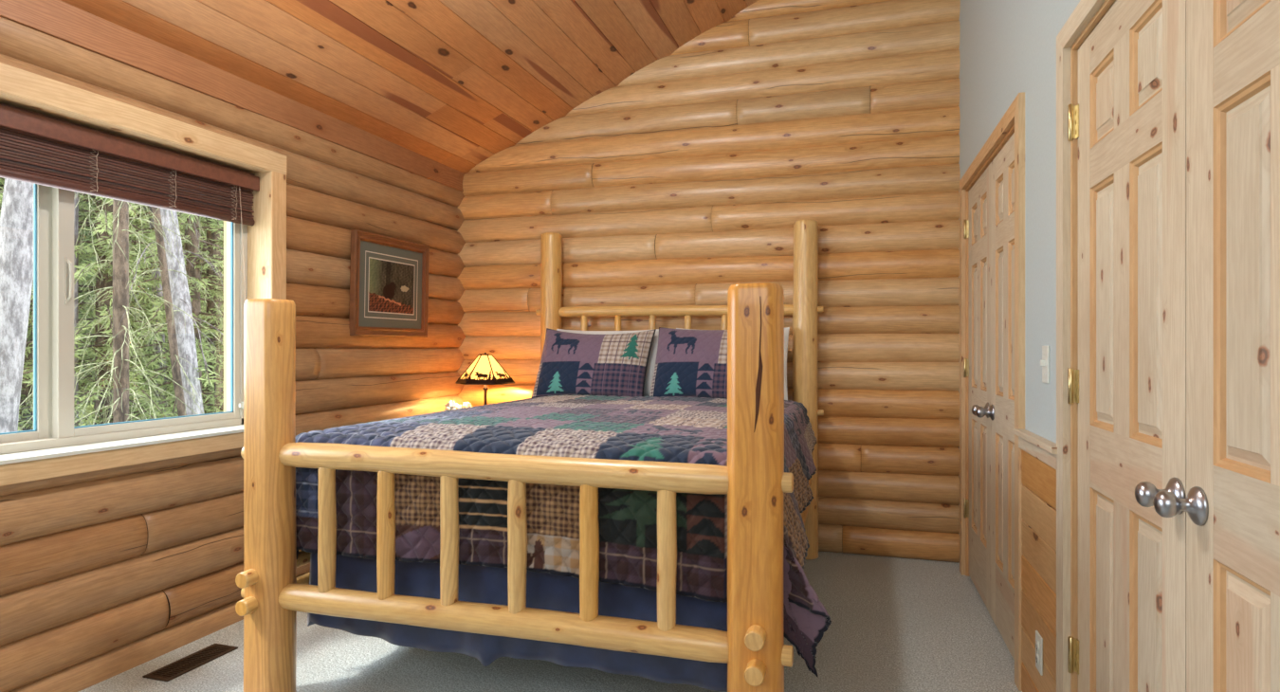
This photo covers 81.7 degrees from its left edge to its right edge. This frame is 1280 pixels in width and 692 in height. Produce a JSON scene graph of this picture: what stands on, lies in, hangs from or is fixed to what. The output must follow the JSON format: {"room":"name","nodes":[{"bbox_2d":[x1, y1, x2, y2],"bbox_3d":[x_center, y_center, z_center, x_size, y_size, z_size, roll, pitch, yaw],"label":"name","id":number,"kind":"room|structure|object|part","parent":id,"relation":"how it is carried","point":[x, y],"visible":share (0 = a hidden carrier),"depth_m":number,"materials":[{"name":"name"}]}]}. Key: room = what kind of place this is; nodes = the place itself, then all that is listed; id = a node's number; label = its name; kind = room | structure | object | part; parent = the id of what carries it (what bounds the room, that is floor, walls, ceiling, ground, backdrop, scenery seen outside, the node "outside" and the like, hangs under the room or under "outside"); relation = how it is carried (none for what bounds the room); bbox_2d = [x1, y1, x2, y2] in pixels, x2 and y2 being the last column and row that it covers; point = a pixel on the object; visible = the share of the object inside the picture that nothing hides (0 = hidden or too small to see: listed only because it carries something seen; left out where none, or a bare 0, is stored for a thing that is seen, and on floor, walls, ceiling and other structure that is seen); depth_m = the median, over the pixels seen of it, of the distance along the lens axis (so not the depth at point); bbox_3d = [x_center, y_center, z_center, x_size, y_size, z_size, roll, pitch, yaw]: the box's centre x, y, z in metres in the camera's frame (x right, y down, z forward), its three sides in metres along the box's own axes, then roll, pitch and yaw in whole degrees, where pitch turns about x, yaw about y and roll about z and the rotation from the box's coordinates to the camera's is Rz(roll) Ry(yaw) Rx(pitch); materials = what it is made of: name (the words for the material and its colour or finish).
{"room":"log cabin bedroom","nodes":[
{"label":"log cabin bedroom","id":0,"kind":"room"},
{"bbox_2d":[78,370,223,425],"bbox_3d":[-24.966,0.970,26.105,56.800,2.602,85.000,0,0,17],"label":"ground","id":1,"kind":"structure","parent":0,"point":[92,406],"depth_m":17.36,"materials":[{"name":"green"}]},
{"bbox_2d":[0,178,33,433],"bbox_3d":[-4.293,-3.846,5.437,1.430,12.024,0.304,0,0,-5],"label":"pine trunk","id":2,"kind":"object","parent":1,"relation":"on","point":[16,218],"visible":0.36,"depth_m":5.33,"materials":[{"name":"grey plant"}]},
{"bbox_2d":[21,191,97,426],"bbox_3d":[-6.965,-3.684,8.874,2.014,12.607,0.895,0,0,28],"label":"pine trunk","id":3,"kind":"object","parent":1,"relation":"on","point":[76,200],"visible":0.12,"depth_m":9.00,"materials":[{"name":"grey plant"}]},
{"bbox_2d":[0,181,144,345],"bbox_3d":[-10.167,-5.120,12.021,4.020,13.945,4.119,0,0,-42],"label":"conifer","id":4,"kind":"object","parent":1,"relation":"on","point":[0,181],"visible":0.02,"depth_m":12.27,"materials":[{"name":"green plant"}]},
{"bbox_2d":[0,177,150,431],"bbox_3d":[-8.547,-4.303,8.989,4.163,13.361,3.898,0,0,-13],"label":"conifer","id":5,"kind":"object","parent":1,"relation":"on","point":[82,342],"visible":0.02,"depth_m":9.39,"materials":[{"name":"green plant"}]},
{"bbox_2d":[0,180,210,431],"bbox_3d":[-8.379,-6.730,10.321,4.459,17.340,4.269,0,0,35],"label":"conifer","id":6,"kind":"object","parent":1,"relation":"on","point":[30,336],"visible":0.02,"depth_m":10.11,"materials":[{"name":"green plant"}]},
{"bbox_2d":[78,243,141,390],"bbox_3d":[-17.385,-5.338,22.869,4.503,14.451,4.217,0,0,28],"label":"conifer","id":7,"kind":"object","parent":1,"relation":"on","point":[84,384],"visible":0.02,"depth_m":22.70,"materials":[{"name":"green plant"}]},
{"bbox_2d":[78,236,143,393],"bbox_3d":[-15.591,-5.500,22.785,4.651,14.928,4.356,0,0,-40],"label":"conifer","id":8,"kind":"object","parent":1,"relation":"on","point":[132,236],"visible":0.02,"depth_m":21.20,"materials":[{"name":"green plant"}]},
{"bbox_2d":[0,186,223,428],"bbox_3d":[-6.886,-3.488,9.277,3.426,11.743,3.659,0,0,34],"label":"conifer","id":9,"kind":"object","parent":1,"relation":"on","point":[106,282],"visible":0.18,"depth_m":9.29,"materials":[{"name":"green plant"}]},
{"bbox_2d":[77,202,148,400],"bbox_3d":[-13.498,-6.689,17.549,4.287,16.671,4.105,0,0,2],"label":"conifer","id":10,"kind":"object","parent":1,"relation":"on","point":[82,203],"visible":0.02,"depth_m":17.51,"materials":[{"name":"green plant"}]},
{"bbox_2d":[78,196,151,343],"bbox_3d":[-9.628,-4.947,12.299,4.029,13.639,3.931,0,0,5],"label":"conifer","id":11,"kind":"object","parent":1,"relation":"on","point":[82,257],"visible":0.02,"depth_m":12.16,"materials":[{"name":"green plant"}]},
{"bbox_2d":[77,202,154,408],"bbox_3d":[-12.909,-5.430,17.765,3.650,14.192,3.494,0,0,-14],"label":"conifer","id":12,"kind":"object","parent":1,"relation":"on","point":[82,203],"visible":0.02,"depth_m":17.61,"materials":[{"name":"green plant"}]},
{"bbox_2d":[18,194,223,431],"bbox_3d":[-5.387,-3.664,7.674,2.016,12.481,2.038,0,0,4],"label":"spruce","id":13,"kind":"object","parent":1,"relation":"on","point":[119,404],"visible":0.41,"depth_m":7.55,"materials":[{"name":"brown plant"}]},
{"bbox_2d":[32,194,223,428],"bbox_3d":[-5.814,-3.319,9.624,3.342,11.452,3.568,0,0,-18],"label":"conifer","id":14,"kind":"object","parent":1,"relation":"on","point":[193,271],"visible":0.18,"depth_m":9.35,"materials":[{"name":"green plant"}]},
{"bbox_2d":[73,192,223,416],"bbox_3d":[-5.350,-3.903,8.273,1.651,12.010,1.651,0,0,45],"label":"bare tree","id":15,"kind":"object","parent":1,"relation":"on","point":[175,371],"visible":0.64,"depth_m":8.27,"materials":[{"name":"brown plant"}]},
{"bbox_2d":[78,202,223,425],"bbox_3d":[-6.722,-4.079,11.966,4.029,12.930,3.773,0,0,28],"label":"conifer","id":16,"kind":"object","parent":1,"relation":"on","point":[213,238],"visible":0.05,"depth_m":11.89,"materials":[{"name":"green plant"}]},
{"bbox_2d":[78,204,223,414],"bbox_3d":[-7.726,-3.754,12.161,3.229,11.393,3.190,0,0,-3],"label":"conifer","id":17,"kind":"object","parent":1,"relation":"on","point":[202,223],"visible":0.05,"depth_m":12.01,"materials":[{"name":"green plant"}]},
{"bbox_2d":[78,203,223,342],"bbox_3d":[-9.252,-4.843,13.156,3.969,13.437,3.873,0,0,37],"label":"conifer","id":18,"kind":"object","parent":1,"relation":"on","point":[88,280],"visible":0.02,"depth_m":12.62,"materials":[{"name":"green plant"}]},
{"bbox_2d":[78,206,223,413],"bbox_3d":[-11.515,-4.413,17.770,3.822,13.100,4.082,0,0,15],"label":"conifer","id":19,"kind":"object","parent":1,"relation":"on","point":[85,382],"visible":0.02,"depth_m":17.36,"materials":[{"name":"green plant"}]},
{"bbox_2d":[89,219,223,413],"bbox_3d":[-10.639,-5.400,18.046,4.460,15.283,4.762,0,0,-9],"label":"conifer","id":20,"kind":"object","parent":1,"relation":"on","point":[204,220],"visible":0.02,"depth_m":17.60,"materials":[{"name":"green plant"}]},
{"bbox_2d":[148,205,167,417],"bbox_3d":[-7.277,-4.016,10.994,0.635,12.006,0.189,0,0,-2],"label":"pine trunk","id":21,"kind":"object","parent":1,"relation":"on","point":[157,347],"visible":0.12,"depth_m":10.94,"materials":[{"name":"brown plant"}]},
{"bbox_2d":[118,208,223,418],"bbox_3d":[-5.508,-3.872,8.437,1.673,12.094,1.739,0,0,-38],"label":"tree","id":22,"kind":"object","parent":1,"relation":"on","point":[180,293],"visible":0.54,"depth_m":8.52,"materials":[{"name":"grey plant"}]},
{"bbox_2d":[137,219,223,412],"bbox_3d":[-9.342,-5.404,16.736,4.808,15.433,4.503,0,0,-33],"label":"conifer","id":23,"kind":"object","parent":1,"relation":"on","point":[203,236],"visible":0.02,"depth_m":16.52,"materials":[{"name":"green plant"}]},
{"bbox_2d":[140,513,170,626],"bbox_3d":[-2.145,-0.080,2.056,0.062,2.500,6.150,0,0,17],"label":"wall","id":24,"kind":"structure","parent":0,"point":[140,514],"depth_m":2.90,"materials":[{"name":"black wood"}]},
{"bbox_2d":[0,16,465,691],"bbox_3d":[-2.057,-0.010,2.107,0.055,2.360,6.000,0,0,17],"label":"wall","id":25,"kind":"structure","parent":0,"point":[83,604],"depth_m":2.96,"materials":[{"name":"brown wood"}]},
{"bbox_2d":[0,432,243,486],"bbox_3d":[-1.914,0.395,2.514,0.050,0.066,1.662,0,0,17],"label":"trim","id":26,"kind":"structure","parent":25,"relation":"attached to","point":[59,466],"depth_m":2.61,"materials":[{"name":"brown wood"}]},
{"bbox_2d":[0,424,243,465],"bbox_3d":[-2.016,0.355,2.546,0.276,0.014,1.662,0,0,17],"label":"trim","id":27,"kind":"structure","parent":25,"relation":"attached to","point":[40,454],"depth_m":2.65,"materials":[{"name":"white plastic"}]},
{"bbox_2d":[0,183,247,454],"bbox_3d":[-2.050,-0.218,2.556,0.105,1.133,1.662,0,0,17],"label":"window","id":28,"kind":"structure","parent":25,"relation":"in","point":[53,208],"depth_m":2.59,"materials":[{"name":"beige plastic"}]},
{"bbox_3d":[-2.193,-0.212,2.199,0.028,1.085,0.835,0,0,17],"label":"fixed sash","id":29,"kind":"part","parent":28,"relation":"part of","materials":[{"name":"beige plastic"}]},
{"bbox_3d":[-2.001,-0.233,2.594,0.028,0.165,0.018,0,0,17],"label":"sash handle","id":30,"kind":"part","parent":28,"relation":"part of","materials":[{"name":"beige plastic"}]},
{"bbox_2d":[0,102,259,302],"bbox_3d":[-1.978,-0.253,2.536,0.063,1.045,1.647,0,0,17],"label":"blind","id":31,"kind":"object","parent":28,"relation":"attached to","point":[35,148],"visible":0.99,"depth_m":2.71,"materials":[{"name":"brown wood"}]},
{"bbox_3d":[-1.937,-0.632,2.622,0.009,0.167,0.034,0,0,17],"label":"ladder cord","id":32,"kind":"part","parent":31,"relation":"part of","materials":[{"name":"brown fabric"}]},
{"bbox_3d":[-1.845,-0.632,2.918,0.009,0.167,0.034,0,0,17],"label":"ladder cord","id":33,"kind":"part","parent":31,"relation":"part of","materials":[{"name":"brown fabric"}]},
{"bbox_3d":[-1.757,-0.632,3.199,0.009,0.167,0.032,0,0,17],"label":"ladder cord","id":34,"kind":"part","parent":31,"relation":"part of","materials":[{"name":"brown fabric"}]},
{"bbox_3d":[-1.746,-0.220,3.263,0.013,0.980,0.087,0,0,-9],"label":"pull cord","id":35,"kind":"part","parent":31,"relation":"part of","materials":[{"name":"beige fabric"}]},
{"bbox_2d":[0,91,271,411],"bbox_3d":[-2.020,-0.224,2.547,0.268,1.163,1.702,0,0,17],"label":"trim","id":36,"kind":"structure","parent":25,"relation":"attached to","point":[259,235],"depth_m":3.30,"materials":[{"name":"brown wood"}]},
{"bbox_2d":[0,62,286,299],"bbox_3d":[-1.913,-0.223,2.514,0.053,1.302,1.836,0,0,17],"label":"trim","id":37,"kind":"structure","parent":25,"relation":"attached to","point":[16,82],"depth_m":2.81,"materials":[{"name":"brown wood"}]},
{"bbox_2d":[0,0,465,191],"bbox_3d":[-2.072,-1.097,2.085,0.064,0.145,5.950,0,0,17],"label":"trim","id":38,"kind":"structure","parent":25,"relation":"attached to","point":[59,19],"depth_m":2.97,"materials":[{"name":"brown wood"}]},
{"bbox_2d":[348,229,429,337],"bbox_3d":[-1.383,-0.333,4.133,0.041,0.550,0.670,0,0,17],"label":"framed picture","id":39,"kind":"object","parent":25,"relation":"attached to","point":[389,276],"visible":1,"depth_m":4.09,"materials":[{"name":"brown wood"}]},
{"bbox_2d":[368,257,414,313],"bbox_3d":[-1.383,-0.333,4.133,0.001,0.282,0.402,1,0,17],"label":"print","id":40,"kind":"object","parent":39,"relation":"attached to","point":[391,286],"depth_m":4.12},
{"bbox_2d":[60,0,758,173],"bbox_3d":[-0.507,-1.872,1.624,3.850,1.708,6.400,0,0,17],"label":"ceiling","id":41,"kind":"structure","parent":0,"point":[456,84],"depth_m":3.64,"materials":[{"name":"brown wood"}]},
{"bbox_2d":[78,550,1022,691],"bbox_3d":[-0.538,1.170,1.634,3.800,0.001,6.200,0,0,17],"label":"floor","id":42,"kind":"structure","parent":0,"point":[898,624],"depth_m":2.75,"materials":[{"name":"carpet"}]},
{"bbox_2d":[142,643,237,681],"bbox_3d":[-1.659,1.167,2.743,0.116,0.006,0.304,0,0,17],"label":"floor vent","id":43,"kind":"object","parent":42,"relation":"in","point":[169,672],"visible":1,"depth_m":2.73,"materials":[{"name":"brown metal"}]},
{"bbox_2d":[235,219,823,691],"bbox_3d":[-0.128,0.234,3.265,1.800,1.872,2.436,0,0,17],"label":"bed","id":44,"kind":"object","parent":42,"relation":"on","point":[755,482],"visible":0.86,"depth_m":2.20,"materials":[{"name":"brown wood"}]},
{"bbox_3d":[-1.220,0.507,2.451,0.156,1.325,0.142,0,0,17],"label":"post","id":45,"kind":"part","parent":44,"relation":"part of","materials":[{"name":"beige wood"}]},
{"bbox_3d":[-0.914,0.830,3.474,0.052,0.051,2.366,0,0,17],"label":"rail","id":46,"kind":"part","parent":44,"relation":"part of","materials":[{"name":"beige wood"}]},
{"bbox_3d":[-0.915,0.742,3.474,0.052,0.052,2.366,0,0,17],"label":"rail","id":47,"kind":"part","parent":44,"relation":"part of","materials":[{"name":"beige wood"}]},
{"bbox_3d":[-0.457,0.812,2.206,1.798,0.095,0.087,0,0,17],"label":"footboard rail","id":48,"kind":"part","parent":44,"relation":"part of","materials":[{"name":"beige wood"}]},
{"bbox_3d":[-0.457,0.354,2.206,1.798,0.090,0.082,0,0,17],"label":"footboard rail","id":49,"kind":"part","parent":44,"relation":"part of","materials":[{"name":"beige wood"}]},
{"bbox_3d":[-0.553,0.234,4.600,0.134,1.872,0.136,0,0,17],"label":"post","id":50,"kind":"part","parent":44,"relation":"part of","materials":[{"name":"beige wood"}]},
{"bbox_2d":[295,394,831,677],"bbox_3d":[-0.100,0.617,3.220,1.903,0.699,2.017,0,0,17],"label":"patchwork quilt","id":51,"kind":"object","parent":44,"relation":"on","point":[646,428],"visible":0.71,"depth_m":2.32,"materials":[{"name":"fabric"}]},
{"bbox_2d":[530,328,656,398],"bbox_3d":[-0.271,0.092,4.228,0.711,0.406,0.187,0,0,14],"label":"pillow sham","id":52,"kind":"object","parent":51,"relation":"on","point":[571,363],"visible":0.96,"depth_m":4.17,"materials":[{"name":"fabric"}]},
{"bbox_2d":[556,329,658,395],"bbox_3d":[-0.182,0.090,4.325,0.700,0.400,0.158,0,0,17],"label":"pillow","id":53,"kind":"object","parent":51,"relation":"on","point":[653,351],"visible":0.12,"depth_m":4.23,"materials":[{"name":"fabric"}]},
{"bbox_2d":[648,327,727,399],"bbox_3d":[0.389,0.091,4.022,0.699,0.408,0.184,0,0,16],"label":"pillow sham","id":54,"kind":"object","parent":51,"relation":"on","point":[689,363],"visible":0.64,"depth_m":4.00,"materials":[{"name":"fabric"}]},
{"bbox_2d":[676,327,789,400],"bbox_3d":[0.501,0.090,4.114,0.649,0.400,0.164,0,0,20],"label":"pillow","id":55,"kind":"object","parent":51,"relation":"on","point":[786,329],"visible":0.06,"depth_m":4.02,"materials":[{"name":"fabric"}]},
{"bbox_3d":[0.188,-0.213,4.370,1.745,0.074,0.067,0,0,17],"label":"headboard rail","id":56,"kind":"part","parent":44,"relation":"part of","materials":[{"name":"beige wood"}]},
{"bbox_3d":[0.309,0.502,1.974,0.152,1.335,0.139,0,0,17],"label":"post","id":57,"kind":"part","parent":44,"relation":"part of","materials":[{"name":"beige wood"}]},
{"bbox_3d":[0.613,0.830,2.998,0.055,0.051,2.368,0,0,16],"label":"rail","id":58,"kind":"part","parent":44,"relation":"part of","materials":[{"name":"beige wood"}]},
{"bbox_3d":[0.614,0.742,2.998,0.055,0.051,2.368,0,0,16],"label":"rail","id":59,"kind":"part","parent":44,"relation":"part of","materials":[{"name":"beige wood"}]},
{"bbox_3d":[0.926,0.234,4.139,0.140,1.872,0.138,0,0,17],"label":"post","id":60,"kind":"part","parent":44,"relation":"part of","materials":[{"name":"beige wood"}]},
{"bbox_3d":[0.188,0.371,4.370,1.745,0.073,0.067,0,0,17],"label":"headboard rail","id":61,"kind":"part","parent":44,"relation":"part of","materials":[{"name":"beige wood"}]},
{"bbox_3d":[-0.140,0.775,3.325,1.435,0.270,1.995,0,0,17],"label":"box spring","id":62,"kind":"object","parent":44,"relation":"on","visible":0},
{"bbox_2d":[307,552,727,691],"bbox_3d":[-0.156,0.818,3.274,1.523,0.376,2.010,0,0,17],"label":"bed skirt","id":63,"kind":"object","parent":62,"relation":"hanging from","point":[478,584],"visible":0.23,"depth_m":2.32,"materials":[{"name":"blue fabric"}]},
{"bbox_3d":[-0.967,0.797,4.512,0.480,0.745,0.420,0,0,17],"label":"nightstand","id":64,"kind":"object","parent":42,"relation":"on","visible":0},
{"bbox_2d":[444,400,460,410],"bbox_3d":[-1.129,0.370,4.435,0.095,0.109,0.113,0,0,17],"label":"tissue","id":65,"kind":"object","parent":64,"relation":"on","point":[450,405],"visible":0.51,"depth_m":4.42,"materials":[{"name":"white paper"}]},
{"bbox_2d":[459,402,471,408],"bbox_3d":[-1.059,0.379,4.486,0.091,0.092,0.096,0,0,-13],"label":"tissue","id":66,"kind":"object","parent":64,"relation":"on","point":[466,405],"visible":0.33,"depth_m":4.47,"materials":[{"name":"white paper"}]},
{"bbox_2d":[455,352,514,404],"bbox_3d":[-0.949,0.230,4.537,0.345,0.390,0.359,0,0,17],"label":"table lamp","id":67,"kind":"object","parent":64,"relation":"on","point":[484,370],"visible":0.94,"depth_m":4.46,"materials":[{"name":"brown metal"}]},
{"bbox_3d":[-0.949,0.130,4.537,0.345,0.190,0.359,0,0,17],"label":"lamp shade","id":68,"kind":"part","parent":67,"relation":"part of","materials":[{"name":"brown metal"}]},
{"bbox_3d":[-0.949,0.134,4.537,0.336,0.174,0.350,0,0,17],"label":"mica panel","id":69,"kind":"part","parent":67,"relation":"part of","materials":[{"name":"beige"}]},
{"bbox_2d":[457,0,960,562],"bbox_3d":[0.304,-0.780,4.440,3.300,3.900,0.056,0,0,17],"label":"wall","id":70,"kind":"structure","parent":0,"point":[847,114],"depth_m":4.24,"materials":[{"name":"brown wood"}]},
{"bbox_2d":[958,0,1080,476],"bbox_3d":[0.973,-0.830,1.103,0.121,4.000,6.200,0,0,16],"label":"wall","id":71,"kind":"structure","parent":0,"point":[1007,48],"depth_m":2.40,"materials":[{"name":"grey paint"}]},
{"bbox_2d":[963,163,990,615],"bbox_3d":[1.579,0.182,3.487,0.103,1.952,0.625,0,0,16],"label":"door","id":72,"kind":"structure","parent":71,"relation":"in","point":[977,508],"depth_m":3.43,"materials":[{"name":"brown wood"}]},
{"bbox_3d":[1.600,0.102,3.477,0.013,1.587,0.410,0,0,16],"label":"panel moulding","id":73,"kind":"part","parent":72,"relation":"part of","materials":[{"name":"brown wood"}]},
{"bbox_3d":[1.601,0.102,3.477,0.010,1.559,0.382,0,0,16],"label":"raised panel","id":74,"kind":"part","parent":72,"relation":"part of","materials":[{"name":"brown wood"}]},
{"bbox_3d":[1.491,0.277,3.243,0.068,0.068,0.068,0,0,16],"label":"knob","id":75,"kind":"part","parent":72,"relation":"part of","materials":[{"name":"grey metal"}]},
{"bbox_2d":[959,91,1024,691],"bbox_3d":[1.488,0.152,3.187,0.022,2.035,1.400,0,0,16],"label":"trim","id":76,"kind":"structure","parent":71,"relation":"attached to","point":[1014,115],"depth_m":2.54,"materials":[{"name":"brown wood"}]},
{"bbox_2d":[975,132,1014,659],"bbox_3d":[1.408,0.182,2.883,0.103,1.952,0.625,0,0,16],"label":"door","id":77,"kind":"structure","parent":71,"relation":"in","point":[1001,411],"depth_m":2.94,"materials":[{"name":"brown wood"}]},
{"bbox_3d":[1.462,0.277,3.137,0.068,0.068,0.068,0,0,16],"label":"knob","id":78,"kind":"part","parent":77,"relation":"part of","materials":[{"name":"grey metal"}]},
{"bbox_3d":[1.431,0.102,2.881,0.013,1.587,0.410,0,0,16],"label":"panel moulding","id":79,"kind":"part","parent":77,"relation":"part of","materials":[{"name":"brown wood"}]},
{"bbox_3d":[1.433,0.102,2.880,0.010,1.559,0.382,0,0,16],"label":"raised panel","id":80,"kind":"part","parent":77,"relation":"part of","materials":[{"name":"brown wood"}]},
{"bbox_2d":[1013,428,1057,469],"bbox_3d":[1.228,0.311,2.289,0.035,0.066,0.490,0,0,16],"label":"trim","id":81,"kind":"structure","parent":71,"relation":"attached to","point":[1045,450],"depth_m":2.25,"materials":[{"name":"brown wood"}]},
{"bbox_2d":[1021,449,1056,691],"bbox_3d":[1.238,0.755,2.286,0.014,0.827,0.480,0,0,16],"label":"wainscoting","id":82,"kind":"structure","parent":71,"relation":"attached to","point":[1038,479],"depth_m":2.28,"materials":[{"name":"brown wood"}]},
{"bbox_2d":[1035,630,1042,676],"bbox_3d":[1.220,0.936,2.265,0.010,0.114,0.070,0,0,16],"label":"power outlet","id":83,"kind":"object","parent":82,"relation":"attached to","point":[1038,639],"visible":1,"depth_m":2.25,"materials":[{"name":"white plastic"}]},
{"bbox_2d":[1035,640,1039,651],"bbox_3d":[1.218,0.916,2.265,0.004,0.032,0.032,0,0,16],"label":"socket","id":84,"kind":"object","parent":83,"relation":"attached to","point":[1036,642],"depth_m":2.26,"materials":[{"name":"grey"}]},
{"bbox_2d":[1035,653,1039,664],"bbox_3d":[1.218,0.956,2.265,0.004,0.032,0.032,0,0,16],"label":"socket","id":85,"kind":"object","parent":83,"relation":"attached to","point":[1036,654],"depth_m":2.27,"materials":[{"name":"grey plastic"}]},
{"bbox_2d":[1040,346,1049,383],"bbox_3d":[1.222,0.053,2.238,0.018,0.114,0.070,0,0,16],"label":"light switch","id":86,"kind":"object","parent":71,"relation":"attached to","point":[1045,362],"visible":1,"depth_m":2.23,"materials":[{"name":"white plastic"}]},
{"bbox_2d":[1056,0,1115,691],"bbox_3d":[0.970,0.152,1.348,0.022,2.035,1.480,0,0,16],"label":"trim","id":87,"kind":"structure","parent":71,"relation":"attached to","point":[1085,10],"depth_m":2.00,"materials":[{"name":"brown wood"}]},
{"bbox_2d":[1068,0,1186,691],"bbox_3d":[1.065,0.182,1.667,0.103,1.952,0.666,0,0,16],"label":"door","id":88,"kind":"structure","parent":71,"relation":"in","point":[1128,119],"depth_m":1.61,"materials":[{"name":"brown wood"}]},
{"bbox_3d":[1.087,0.102,1.658,0.013,1.587,0.450,0,0,16],"label":"panel moulding","id":89,"kind":"part","parent":88,"relation":"part of","materials":[{"name":"brown wood"}]},
{"bbox_3d":[1.088,0.102,1.658,0.010,1.559,0.422,0,0,16],"label":"raised panel","id":90,"kind":"part","parent":88,"relation":"part of","materials":[{"name":"brown wood"}]},
{"bbox_3d":[0.967,0.277,1.384,0.068,0.068,0.068,0,0,16],"label":"knob","id":91,"kind":"part","parent":88,"relation":"part of","materials":[{"name":"grey metal"}]},
{"bbox_2d":[1153,0,1279,691],"bbox_3d":[0.884,0.182,1.026,0.103,1.952,0.665,0,0,16],"label":"door","id":92,"kind":"structure","parent":71,"relation":"in","point":[1231,505],"depth_m":1.19,"materials":[{"name":"brown wood"}]},
{"bbox_3d":[0.943,0.277,1.298,0.068,0.068,0.068,0,0,16],"label":"knob","id":93,"kind":"part","parent":92,"relation":"part of","materials":[{"name":"grey metal"}]},
{"bbox_3d":[0.907,0.102,1.023,0.013,1.587,0.450,0,0,16],"label":"panel moulding","id":94,"kind":"part","parent":92,"relation":"part of","materials":[{"name":"brown wood"}]},
{"bbox_3d":[0.909,0.102,1.023,0.010,1.559,0.422,0,0,16],"label":"raised panel","id":95,"kind":"part","parent":92,"relation":"part of","materials":[{"name":"brown wood"}]}
]}

